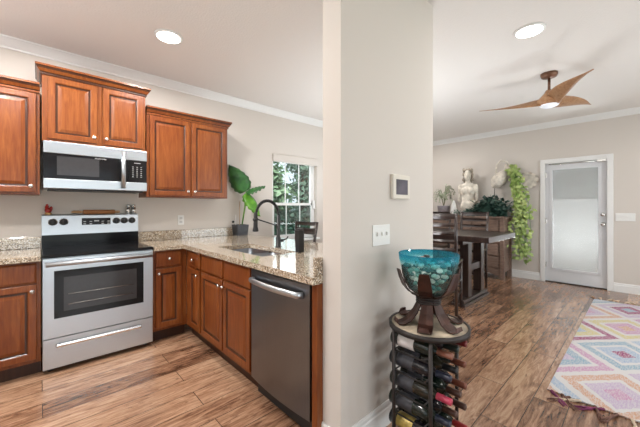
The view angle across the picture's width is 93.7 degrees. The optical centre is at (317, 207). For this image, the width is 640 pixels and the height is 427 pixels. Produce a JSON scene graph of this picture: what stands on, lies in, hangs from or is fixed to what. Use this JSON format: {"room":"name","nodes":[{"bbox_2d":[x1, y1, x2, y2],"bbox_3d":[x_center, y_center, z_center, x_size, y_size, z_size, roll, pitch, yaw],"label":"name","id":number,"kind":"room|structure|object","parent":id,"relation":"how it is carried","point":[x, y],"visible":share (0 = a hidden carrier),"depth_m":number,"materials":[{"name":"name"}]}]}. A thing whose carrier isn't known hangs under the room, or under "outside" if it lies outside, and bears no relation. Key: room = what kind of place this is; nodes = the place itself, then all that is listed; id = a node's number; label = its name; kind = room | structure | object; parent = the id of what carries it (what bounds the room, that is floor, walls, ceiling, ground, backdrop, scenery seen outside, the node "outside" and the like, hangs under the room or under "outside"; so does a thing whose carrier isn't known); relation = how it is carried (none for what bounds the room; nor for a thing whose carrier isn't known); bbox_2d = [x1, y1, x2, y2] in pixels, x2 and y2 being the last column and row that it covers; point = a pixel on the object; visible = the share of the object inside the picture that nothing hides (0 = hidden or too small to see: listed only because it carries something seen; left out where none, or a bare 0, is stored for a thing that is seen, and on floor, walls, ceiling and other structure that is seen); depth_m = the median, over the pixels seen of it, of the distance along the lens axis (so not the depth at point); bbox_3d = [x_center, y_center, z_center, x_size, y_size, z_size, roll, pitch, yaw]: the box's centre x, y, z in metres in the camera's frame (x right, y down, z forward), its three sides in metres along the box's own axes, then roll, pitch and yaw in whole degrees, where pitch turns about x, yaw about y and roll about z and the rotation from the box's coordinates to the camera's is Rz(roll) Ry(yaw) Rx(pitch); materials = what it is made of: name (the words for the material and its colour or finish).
{"room":"kitchen","nodes":[
{"label":"kitchen","id":0,"kind":"room"},
{"bbox_2d":[0,47,322,346],"bbox_3d":[-1.115,-0.091,4.156,9.183,2.745,0.140,0,0,-43],"label":"wall","id":1,"kind":"structure","parent":0,"point":[253,136],"depth_m":3.75,"materials":[{"name":"grey paint"}]},
{"bbox_2d":[0,74,39,195],"bbox_3d":[-2.595,-0.568,2.433,0.505,0.922,0.376,0,0,-43],"label":"upper cabinet","id":2,"kind":"object","parent":1,"relation":"attached to","point":[19,98],"visible":1,"depth_m":2.41,"materials":[{"name":"brown wood"}]},
{"bbox_2d":[0,236,40,250],"bbox_3d":[-2.697,0.316,2.580,0.471,0.102,0.021,0,0,-43],"label":"backsplash","id":3,"kind":"structure","parent":1,"relation":"attached to","point":[22,242],"depth_m":2.64,"materials":[{"name":"stone"}]},
{"bbox_2d":[35,61,150,150],"bbox_3d":[-2.107,-0.872,2.857,0.846,0.625,0.416,0,0,-43],"label":"upper cabinet","id":4,"kind":"object","parent":1,"relation":"attached to","point":[78,107],"visible":0.98,"depth_m":2.69,"materials":[{"name":"brown wood"}]},
{"bbox_2d":[43,140,146,193],"bbox_3d":[-2.085,-0.351,2.843,0.760,0.405,0.461,0,0,-43],"label":"microwave","id":5,"kind":"object","parent":4,"relation":"attached to","point":[67,167],"visible":1,"depth_m":2.69,"materials":[{"name":"metal"}]},
{"bbox_2d":[0,33,322,127],"bbox_3d":[-1.095,-1.420,4.031,9.043,0.088,0.072,0,0,-43],"label":"trim","id":6,"kind":"structure","parent":1,"relation":"attached to","point":[8,42],"depth_m":3.22,"materials":[{"name":"white wood"}]},
{"bbox_2d":[178,215,183,224],"bbox_3d":[-1.628,0.149,3.579,0.070,0.114,0.009,0,0,-43],"label":"outlet","id":7,"kind":"object","parent":1,"relation":"attached to","point":[180,217],"visible":1,"depth_m":3.58,"materials":[{"name":"white plastic"}]},
{"bbox_2d":[139,105,231,198],"bbox_3d":[-1.492,-0.568,3.454,0.917,0.922,0.376,0,0,-43],"label":"upper cabinet","id":8,"kind":"object","parent":1,"relation":"attached to","point":[187,153],"visible":0.95,"depth_m":3.28,"materials":[{"name":"brown wood"}]},
{"bbox_2d":[138,227,232,240],"bbox_3d":[-1.533,0.316,3.658,1.166,0.102,0.021,0,0,-43],"label":"backsplash","id":9,"kind":"structure","parent":1,"relation":"attached to","point":[188,233],"depth_m":3.57,"materials":[{"name":"stone"}]},
{"bbox_2d":[272,153,319,239],"bbox_3d":[-0.369,-0.137,4.806,0.960,1.335,0.180,0,0,-43],"label":"window","id":10,"kind":"structure","parent":1,"relation":"in","point":[311,163],"depth_m":4.86,"materials":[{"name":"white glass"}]},
{"bbox_2d":[0,0,639,140],"bbox_3d":[1.191,-1.524,1.562,9.323,0.120,7.080,0,0,-43],"label":"ceiling","id":11,"kind":"structure","parent":0,"point":[264,52],"depth_m":2.76,"materials":[{"name":"white paint"}]},
{"bbox_2d":[154,29,182,43],"bbox_3d":[-1.272,-1.456,2.567,0.224,0.014,0.224,0,0,-43],"label":"recessed light","id":12,"kind":"object","parent":11,"relation":"in","point":[164,35],"visible":1,"depth_m":2.55,"materials":[{"name":"white"}]},
{"bbox_2d":[513,22,545,38],"bbox_3d":[1.751,-1.456,2.482,0.224,0.014,0.224,0,0,-43],"label":"recessed light","id":13,"kind":"object","parent":11,"relation":"in","point":[532,29],"visible":1,"depth_m":2.46,"materials":[{"name":"white"}]},
{"bbox_2d":[483,69,593,110],"bbox_3d":[2.459,-1.278,3.405,1.196,0.372,1.095,0,0,-43],"label":"ceiling fan","id":14,"kind":"object","parent":11,"relation":"hanging from","point":[555,97],"visible":1,"depth_m":3.24,"materials":[{"name":"brown wood"}]},
{"bbox_2d":[0,267,639,426],"bbox_3d":[1.191,1.331,1.562,9.323,0.100,7.080,0,0,-43],"label":"floor","id":15,"kind":"structure","parent":0,"point":[522,331],"depth_m":2.21,"materials":[{"name":"brown wood"}]},
{"bbox_2d":[0,261,40,382],"bbox_3d":[-2.472,0.845,2.336,0.469,0.872,0.636,0,0,-43],"label":"base cabinet","id":16,"kind":"object","parent":15,"relation":"on","point":[20,283],"visible":0.89,"depth_m":2.22,"materials":[{"name":"brown wood"}]},
{"bbox_2d":[0,236,40,264],"bbox_3d":[-2.481,0.336,2.347,0.471,0.142,0.656,0,0,-43],"label":"countertop","id":17,"kind":"structure","parent":16,"relation":"on","point":[22,249],"depth_m":2.56,"materials":[{"name":"stone"}]},
{"bbox_2d":[42,213,152,371],"bbox_3d":[-2.003,0.673,2.743,0.760,1.216,0.719,0,0,-43],"label":"range","id":18,"kind":"object","parent":15,"relation":"on","point":[97,276],"visible":1,"depth_m":2.56,"materials":[{"name":"metal"}]},
{"bbox_2d":[44,204,52,214],"bbox_3d":[-2.477,0.015,2.761,0.052,0.098,0.052,0,0,6],"label":"rooster figurine","id":19,"kind":"object","parent":18,"relation":"on","point":[47,210],"visible":1,"depth_m":2.75,"materials":[{"name":"red ceramic"}]},
{"bbox_2d":[71,210,119,213],"bbox_3d":[-2.211,0.043,3.008,0.395,0.041,0.042,0,0,-43],"label":"rolling pin","id":20,"kind":"object","parent":18,"relation":"on","point":[83,211],"visible":1,"depth_m":3.00,"materials":[{"name":"brown wood"}]},
{"bbox_2d":[42,241,152,258],"bbox_3d":[-2.004,0.376,2.744,0.760,0.026,0.605,0,0,-43],"label":"cooktop","id":21,"kind":"object","parent":18,"relation":"in","point":[101,248],"depth_m":2.66,"materials":[{"name":"black glass"}]},
{"bbox_2d":[125,205,129,213],"bbox_3d":[-2.014,0.017,3.189,0.044,0.096,0.043,0,0,-43],"label":"shaker","id":22,"kind":"object","parent":18,"relation":"on","point":[126,206],"visible":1,"depth_m":3.17,"materials":[{"name":"silver metal"}]},
{"bbox_2d":[131,205,135,213],"bbox_3d":[-1.976,0.017,3.226,0.044,0.096,0.043,0,0,-43],"label":"shaker","id":23,"kind":"object","parent":18,"relation":"on","point":[133,207],"visible":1,"depth_m":3.21,"materials":[{"name":"silver metal"}]},
{"bbox_2d":[152,249,185,340],"bbox_3d":[-1.619,0.845,3.126,0.308,0.872,0.636,0,0,-43],"label":"base cabinet","id":24,"kind":"object","parent":15,"relation":"on","point":[169,266],"visible":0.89,"depth_m":2.92,"materials":[{"name":"brown wood"}]},
{"bbox_2d":[187,250,207,345],"bbox_3d":[-0.995,0.845,3.070,0.636,0.872,0.393,0,0,-43],"label":"base cabinet","id":25,"kind":"object","parent":15,"relation":"on","point":[194,270],"visible":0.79,"depth_m":2.84,"materials":[{"name":"brown wood"}]},
{"bbox_2d":[201,248,280,386],"bbox_3d":[-0.554,0.845,2.594,0.636,0.872,0.901,0,0,-43],"label":"base cabinet","id":26,"kind":"object","parent":15,"relation":"on","point":[225,285],"visible":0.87,"depth_m":2.35,"materials":[{"name":"brown wood"}]},
{"bbox_2d":[138,227,322,285],"bbox_3d":[-0.592,0.336,2.790,1.366,0.142,2.573,0,0,-43],"label":"countertop","id":27,"kind":"structure","parent":26,"relation":"on","point":[306,267],"depth_m":2.75,"materials":[{"name":"stone"}]},
{"bbox_2d":[228,165,264,235],"bbox_3d":[-0.927,-0.099,3.956,0.480,0.932,0.221,0,0,22],"label":"potted plant","id":28,"kind":"object","parent":27,"relation":"on","point":[240,182],"visible":0.98,"depth_m":3.95,"materials":[{"name":"green plant"}]},
{"bbox_2d":[234,248,279,256],"bbox_3d":[-0.548,0.496,2.643,0.346,0.174,0.766,0,0,-43],"label":"sink","id":29,"kind":"object","parent":27,"relation":"in","point":[252,251],"visible":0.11,"depth_m":2.93,"materials":[{"name":"metal"}]},
{"bbox_2d":[253,199,288,246],"bbox_3d":[-0.423,0.146,2.707,0.327,0.442,0.115,0,0,-43],"label":"kitchen faucet","id":30,"kind":"object","parent":27,"relation":"on","point":[279,240],"visible":0.99,"depth_m":2.75,"materials":[{"name":"black metal"}]},
{"bbox_2d":[295,228,303,252],"bbox_3d":[-0.146,0.270,2.471,0.055,0.194,0.050,0,0,-43],"label":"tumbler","id":31,"kind":"object","parent":27,"relation":"on","point":[299,233],"visible":1,"depth_m":2.45,"materials":[{"name":"black metal"}]},
{"bbox_2d":[249,268,311,426],"bbox_3d":[-0.053,0.846,2.017,0.676,0.862,0.614,0,0,-43],"label":"dishwasher","id":32,"kind":"object","parent":15,"relation":"on","point":[281,307],"visible":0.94,"depth_m":1.76,"materials":[{"name":"metal"}]},
{"bbox_2d":[295,221,318,241],"bbox_3d":[-0.291,0.733,3.869,0.463,1.098,0.466,0,0,-43],"label":"bar stool","id":33,"kind":"object","parent":15,"relation":"on","point":[313,231],"visible":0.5,"depth_m":3.96,"materials":[{"name":"brown wood"}]},
{"bbox_2d":[312,283,322,426],"bbox_3d":[0.204,0.845,1.802,0.600,0.872,0.041,0,0,-43],"label":"end panel","id":34,"kind":"object","parent":15,"relation":"on","point":[317,290],"visible":0.17,"depth_m":1.60,"materials":[{"name":"brown wood"}]},
{"bbox_2d":[389,310,470,426],"bbox_3d":[0.590,0.947,1.599,0.406,0.669,0.406,0,0,-43],"label":"wine rack","id":35,"kind":"object","parent":15,"relation":"on","point":[439,335],"visible":0.52,"depth_m":1.49,"materials":[{"name":"metal"}]},
{"bbox_2d":[389,408,427,426],"bbox_3d":[0.515,1.125,1.520,0.076,0.076,0.317,0,0,-43],"label":"wine bottle","id":36,"kind":"object","parent":35,"relation":"in","point":[400,421],"visible":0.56,"depth_m":1.56,"materials":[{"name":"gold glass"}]},
{"bbox_2d":[389,389,451,426],"bbox_3d":[0.515,1.018,1.520,0.076,0.076,0.317,0,0,-43],"label":"wine bottle","id":37,"kind":"object","parent":35,"relation":"in","point":[404,403],"visible":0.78,"depth_m":1.51,"materials":[{"name":"black glass"}]},
{"bbox_2d":[389,349,451,382],"bbox_3d":[0.517,0.803,1.518,0.076,0.076,0.317,0,0,-43],"label":"wine bottle","id":38,"kind":"object","parent":35,"relation":"in","point":[409,363],"visible":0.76,"depth_m":1.50,"materials":[{"name":"black glass"}]},
{"bbox_2d":[389,369,452,405],"bbox_3d":[0.519,0.911,1.517,0.076,0.076,0.317,0,0,-43],"label":"wine bottle","id":39,"kind":"object","parent":35,"relation":"in","point":[402,381],"visible":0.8,"depth_m":1.50,"materials":[{"name":"black glass"}]},
{"bbox_2d":[397,406,444,426],"bbox_3d":[0.578,1.125,1.586,0.076,0.076,0.317,0,0,-43],"label":"wine bottle","id":40,"kind":"object","parent":35,"relation":"in","point":[435,424],"visible":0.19,"depth_m":1.56,"materials":[{"name":"black glass"}]},
{"bbox_2d":[390,332,453,359],"bbox_3d":[0.521,0.696,1.514,0.076,0.076,0.317,0,0,-43],"label":"wine bottle","id":41,"kind":"object","parent":35,"relation":"in","point":[416,346],"visible":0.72,"depth_m":1.49,"materials":[{"name":"glass"}]},
{"bbox_2d":[397,345,457,374],"bbox_3d":[0.577,0.803,1.586,0.076,0.076,0.317,0,0,-43],"label":"wine bottle","id":42,"kind":"object","parent":35,"relation":"in","point":[438,364],"visible":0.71,"depth_m":1.52,"materials":[{"name":"black glass"}]},
{"bbox_2d":[397,386,457,417],"bbox_3d":[0.576,1.018,1.587,0.076,0.076,0.317,0,0,-43],"label":"wine bottle","id":43,"kind":"object","parent":35,"relation":"in","point":[438,406],"visible":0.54,"depth_m":1.52,"materials":[{"name":"black glass"}]},
{"bbox_2d":[394,263,463,334],"bbox_3d":[0.590,0.469,1.599,0.354,0.289,0.361,0,0,-43],"label":"stand","id":44,"kind":"object","parent":35,"relation":"on","point":[430,304],"visible":0.96,"depth_m":1.54,"materials":[{"name":"brown wood"}]},
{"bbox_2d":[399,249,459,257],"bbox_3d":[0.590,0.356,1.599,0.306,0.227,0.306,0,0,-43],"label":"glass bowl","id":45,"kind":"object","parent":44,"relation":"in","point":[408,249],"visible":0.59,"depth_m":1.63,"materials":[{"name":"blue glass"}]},
{"bbox_2d":[425,267,432,271],"bbox_3d":[0.555,0.311,1.499,0.039,0.025,0.025,0,0,-1],"label":"pebble","id":46,"kind":"object","parent":45,"relation":"in","point":[428,269],"visible":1,"depth_m":1.49,"materials":[{"name":"teal glass"}]},
{"bbox_2d":[400,367,461,398],"bbox_3d":[0.590,0.911,1.573,0.076,0.076,0.317,0,0,-43],"label":"wine bottle","id":47,"kind":"object","parent":35,"relation":"in","point":[439,384],"visible":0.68,"depth_m":1.51,"materials":[{"name":"black glass"}]},
{"bbox_2d":[435,344,459,352],"bbox_3d":[0.581,0.696,1.582,0.076,0.076,0.317,0,0,-43],"label":"wine bottle","id":48,"kind":"object","parent":35,"relation":"in","point":[450,347],"visible":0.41,"depth_m":1.49,"materials":[{"name":"black glass"}]},
{"bbox_2d":[435,344,442,348],"bbox_3d":[0.572,0.696,1.592,0.076,0.076,0.290,0,0,-43],"label":"bottle","id":49,"kind":"object","parent":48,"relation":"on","point":[440,346],"depth_m":1.52,"materials":[{"name":"black glass"}]},
{"bbox_2d":[435,411,467,426],"bbox_3d":[0.652,1.125,1.639,0.076,0.076,0.317,0,0,-43],"label":"wine bottle","id":50,"kind":"object","parent":35,"relation":"in","point":[456,423],"visible":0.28,"depth_m":1.57,"materials":[{"name":"black glass"}]},
{"bbox_2d":[437,349,466,367],"bbox_3d":[0.646,0.803,1.645,0.076,0.076,0.317,0,0,-43],"label":"wine bottle","id":51,"kind":"object","parent":35,"relation":"in","point":[455,361],"visible":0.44,"depth_m":1.55,"materials":[{"name":"brown glass"}]},
{"bbox_2d":[439,369,466,389],"bbox_3d":[0.649,0.911,1.643,0.076,0.076,0.317,0,0,-43],"label":"wine bottle","id":52,"kind":"object","parent":35,"relation":"in","point":[456,382],"visible":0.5,"depth_m":1.55,"materials":[{"name":"brown glass"}]},
{"bbox_2d":[441,392,466,410],"bbox_3d":[0.648,1.018,1.643,0.076,0.076,0.317,0,0,-43],"label":"wine bottle","id":53,"kind":"object","parent":35,"relation":"in","point":[457,403],"visible":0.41,"depth_m":1.55,"materials":[{"name":"brown glass"}]},
{"bbox_2d":[456,341,467,346],"bbox_3d":[0.650,0.696,1.641,0.076,0.076,0.317,0,0,-43],"label":"wine bottle","id":54,"kind":"object","parent":35,"relation":"in","point":[463,344],"visible":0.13,"depth_m":1.53,"materials":[{"name":"red glass"}]},
{"bbox_2d":[433,211,451,280],"bbox_3d":[2.055,0.675,5.306,0.498,1.213,0.444,0,0,-43],"label":"dining chair","id":55,"kind":"object","parent":15,"relation":"on","point":[450,212],"visible":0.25,"depth_m":5.26,"materials":[{"name":"brown wood"}]},
{"bbox_2d":[433,213,462,315],"bbox_3d":[1.565,0.675,3.785,0.444,1.213,0.498,0,0,35],"label":"dining chair","id":56,"kind":"object","parent":15,"relation":"on","point":[455,261],"visible":0.59,"depth_m":3.56,"materials":[{"name":"brown wood"}]},
{"bbox_2d":[451,211,488,287],"bbox_3d":[2.463,0.675,4.866,0.498,1.213,0.444,0,0,-43],"label":"dining chair","id":57,"kind":"object","parent":15,"relation":"on","point":[462,219],"visible":0.53,"depth_m":4.91,"materials":[{"name":"brown wood"}]},
{"bbox_2d":[433,215,512,280],"bbox_3d":[2.902,0.721,5.974,0.501,1.120,1.580,0,0,-43],"label":"buffet","id":58,"kind":"object","parent":15,"relation":"on","point":[499,256],"visible":0.31,"depth_m":5.43,"materials":[{"name":"brown wood"}]},
{"bbox_2d":[434,184,455,211],"bbox_3d":[2.621,-0.166,6.269,0.451,0.654,0.403,0,0,-4],"label":"potted plant","id":59,"kind":"object","parent":58,"relation":"on","point":[443,208],"visible":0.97,"depth_m":6.20,"materials":[{"name":"green plant"}]},
{"bbox_2d":[450,201,457,215],"bbox_3d":[2.742,0.010,6.038,0.170,0.302,0.170,0,0,-43],"label":"ornament","id":60,"kind":"object","parent":58,"relation":"on","point":[453,206],"visible":0.65,"depth_m":6.00,"materials":[{"name":"white ceramic"}]},
{"bbox_2d":[458,168,477,215],"bbox_3d":[2.973,-0.316,5.933,0.277,0.953,0.350,0,0,-20],"label":"statue","id":61,"kind":"object","parent":58,"relation":"on","point":[468,189],"visible":0.88,"depth_m":5.88,"materials":[{"name":"paint"}]},
{"bbox_2d":[465,195,513,216],"bbox_3d":[3.171,-0.018,5.580,0.520,0.474,0.839,0,0,-43],"label":"potted plant","id":62,"kind":"object","parent":58,"relation":"on","point":[495,207],"visible":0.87,"depth_m":5.45,"materials":[{"name":"green plant"}]},
{"bbox_2d":[433,228,514,307],"bbox_3d":[1.861,0.817,4.472,1.090,0.928,1.600,0,0,-43],"label":"dining table","id":63,"kind":"object","parent":15,"relation":"on","point":[466,238],"visible":0.48,"depth_m":4.03,"materials":[{"name":"brown wood"}]},
{"bbox_2d":[547,296,639,426],"bbox_3d":[3.477,1.271,2.353,3.454,0.024,2.277,0,0,-43],"label":"area rug","id":64,"kind":"object","parent":15,"relation":"on","point":[600,367],"visible":1,"depth_m":2.43,"materials":[{"name":"multicoloured fabric"}]},
{"bbox_2d":[323,0,432,426],"bbox_3d":[0.433,-0.091,1.884,0.998,2.745,0.147,0,0,-43],"label":"wall","id":65,"kind":"structure","parent":0,"point":[378,54],"depth_m":1.67,"materials":[{"name":"grey paint"}]},
{"bbox_2d":[321,421,329,426],"bbox_3d":[0.067,1.214,1.557,0.016,0.135,0.131,0,0,-43],"label":"baseboard","id":66,"kind":"structure","parent":65,"relation":"attached to","point":[323,424],"depth_m":1.59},
{"bbox_2d":[372,224,389,245],"bbox_3d":[0.374,0.159,1.739,0.168,0.120,0.018,0,0,-43],"label":"light switch","id":67,"kind":"object","parent":65,"relation":"attached to","point":[380,233],"visible":1,"depth_m":1.73,"materials":[{"name":"white plastic"}]},
{"bbox_2d":[390,174,409,198],"bbox_3d":[0.516,-0.127,1.866,0.190,0.150,0.025,0,0,-43],"label":"thermostat","id":68,"kind":"object","parent":65,"relation":"attached to","point":[399,184],"visible":1,"depth_m":1.84,"materials":[{"name":"beige plastic"}]},
{"bbox_2d":[504,164,536,264],"bbox_3d":[3.590,0.114,5.315,0.267,1.800,0.486,0,0,-43],"label":"trailing vine","id":69,"kind":"object","parent":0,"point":[520,205],"visible":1,"depth_m":5.30,"materials":[{"name":"green plant"}]},
{"bbox_2d":[433,114,639,290],"bbox_3d":[4.560,-0.091,4.682,0.140,2.745,6.800,0,0,-43],"label":"wall","id":70,"kind":"structure","parent":0,"point":[619,136],"depth_m":5.18,"materials":[{"name":"grey paint"}]},
{"bbox_2d":[436,264,539,279],"bbox_3d":[3.050,1.214,6.197,0.016,0.135,2.525,0,0,-43],"label":"baseboard","id":71,"kind":"structure","parent":70,"relation":"attached to","point":[515,273],"depth_m":5.43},
{"bbox_2d":[491,160,510,197],"bbox_3d":[3.450,-0.372,5.585,0.260,1.046,0.394,0,0,-43],"label":"statue","id":72,"kind":"object","parent":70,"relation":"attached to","point":[499,179],"visible":0.82,"depth_m":5.54,"materials":[{"name":"ceramic"}]},
{"bbox_2d":[519,172,537,188],"bbox_3d":[3.767,-0.479,5.393,0.056,0.300,0.340,0,0,-43],"label":"shell ornament","id":73,"kind":"object","parent":70,"relation":"attached to","point":[531,180],"visible":0.81,"depth_m":5.35,"materials":[{"name":"ceramic"}]},
{"bbox_2d":[433,107,639,145],"bbox_3d":[4.482,-1.420,4.610,0.072,0.088,6.800,0,0,-43],"label":"trim","id":74,"kind":"structure","parent":70,"relation":"attached to","point":[636,110],"depth_m":5.17,"materials":[{"name":"white wood"}]},
{"bbox_2d":[545,159,606,289],"bbox_3d":[4.260,0.261,4.977,0.180,2.040,0.800,0,0,-43],"label":"door","id":75,"kind":"structure","parent":70,"relation":"in","point":[585,264],"depth_m":4.94,"materials":[{"name":"paint"}]},
{"bbox_2d":[553,167,597,272],"bbox_3d":[4.255,0.196,4.968,0.002,1.692,0.587,0,0,-43],"label":"blind","id":76,"kind":"object","parent":75,"relation":"attached to","point":[582,257],"depth_m":4.96,"materials":[{"name":"white fabric"}]},
{"bbox_2d":[540,153,612,290],"bbox_3d":[4.219,0.226,4.932,0.020,2.110,0.916,0,0,-43],"label":"door frame","id":77,"kind":"structure","parent":70,"relation":"attached to","point":[609,157],"depth_m":4.70,"materials":[{"name":"white wood"}]},
{"bbox_2d":[615,213,635,220],"bbox_3d":[4.618,0.143,4.503,0.018,0.110,0.209,0,0,-43],"label":"light switch","id":78,"kind":"object","parent":70,"relation":"attached to","point":[618,216],"visible":1,"depth_m":4.50,"materials":[{"name":"white plastic"}]},
{"bbox_2d":[614,282,639,294],"bbox_3d":[5.673,1.214,3.365,0.016,0.135,3.355,0,0,-43],"label":"baseboard","id":79,"kind":"structure","parent":70,"relation":"attached to","point":[618,287],"depth_m":4.49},
{"label":"outside","id":80,"kind":"structure","parent":0,"visible":0},
{"bbox_3d":[-2.257,1.581,9.817,70.000,0.100,90.000,0,0,-43],"label":"ground","id":81,"kind":"structure","parent":80,"visible":0},
{"bbox_2d":[273,161,297,224],"bbox_3d":[-1.850,-0.283,10.863,2.253,3.638,2.375,0,0,44],"label":"tree","id":82,"kind":"object","parent":81,"relation":"on","point":[278,188],"visible":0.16,"depth_m":10.61,"materials":[{"name":"green plant"}]},
{"bbox_2d":[274,209,306,234],"bbox_3d":[-0.973,0.849,10.088,1.322,1.597,1.433,0,0,-43],"label":"shrub","id":83,"kind":"object","parent":81,"relation":"on","point":[293,215],"visible":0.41,"depth_m":9.76,"materials":[{"name":"green plant"}]},
{"bbox_2d":[274,202,308,231],"bbox_3d":[-1.167,0.710,12.455,1.721,1.858,1.713,0,0,-27],"label":"shrub","id":84,"kind":"object","parent":81,"relation":"on","point":[288,206],"visible":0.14,"depth_m":12.25,"materials":[{"name":"green plant"}]},
{"bbox_2d":[282,163,309,227],"bbox_3d":[-0.851,-1.316,14.506,3.043,5.700,2.311,0,0,-43],"label":"tree","id":85,"kind":"object","parent":81,"relation":"on","point":[303,169],"visible":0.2,"depth_m":14.35,"materials":[{"name":"green plant"}]},
{"bbox_2d":[289,166,309,227],"bbox_3d":[-0.900,-1.161,20.854,2.312,5.391,3.203,0,0,-43],"label":"tree","id":86,"kind":"object","parent":81,"relation":"on","point":[307,218],"visible":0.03,"depth_m":20.65,"materials":[{"name":"green plant"}]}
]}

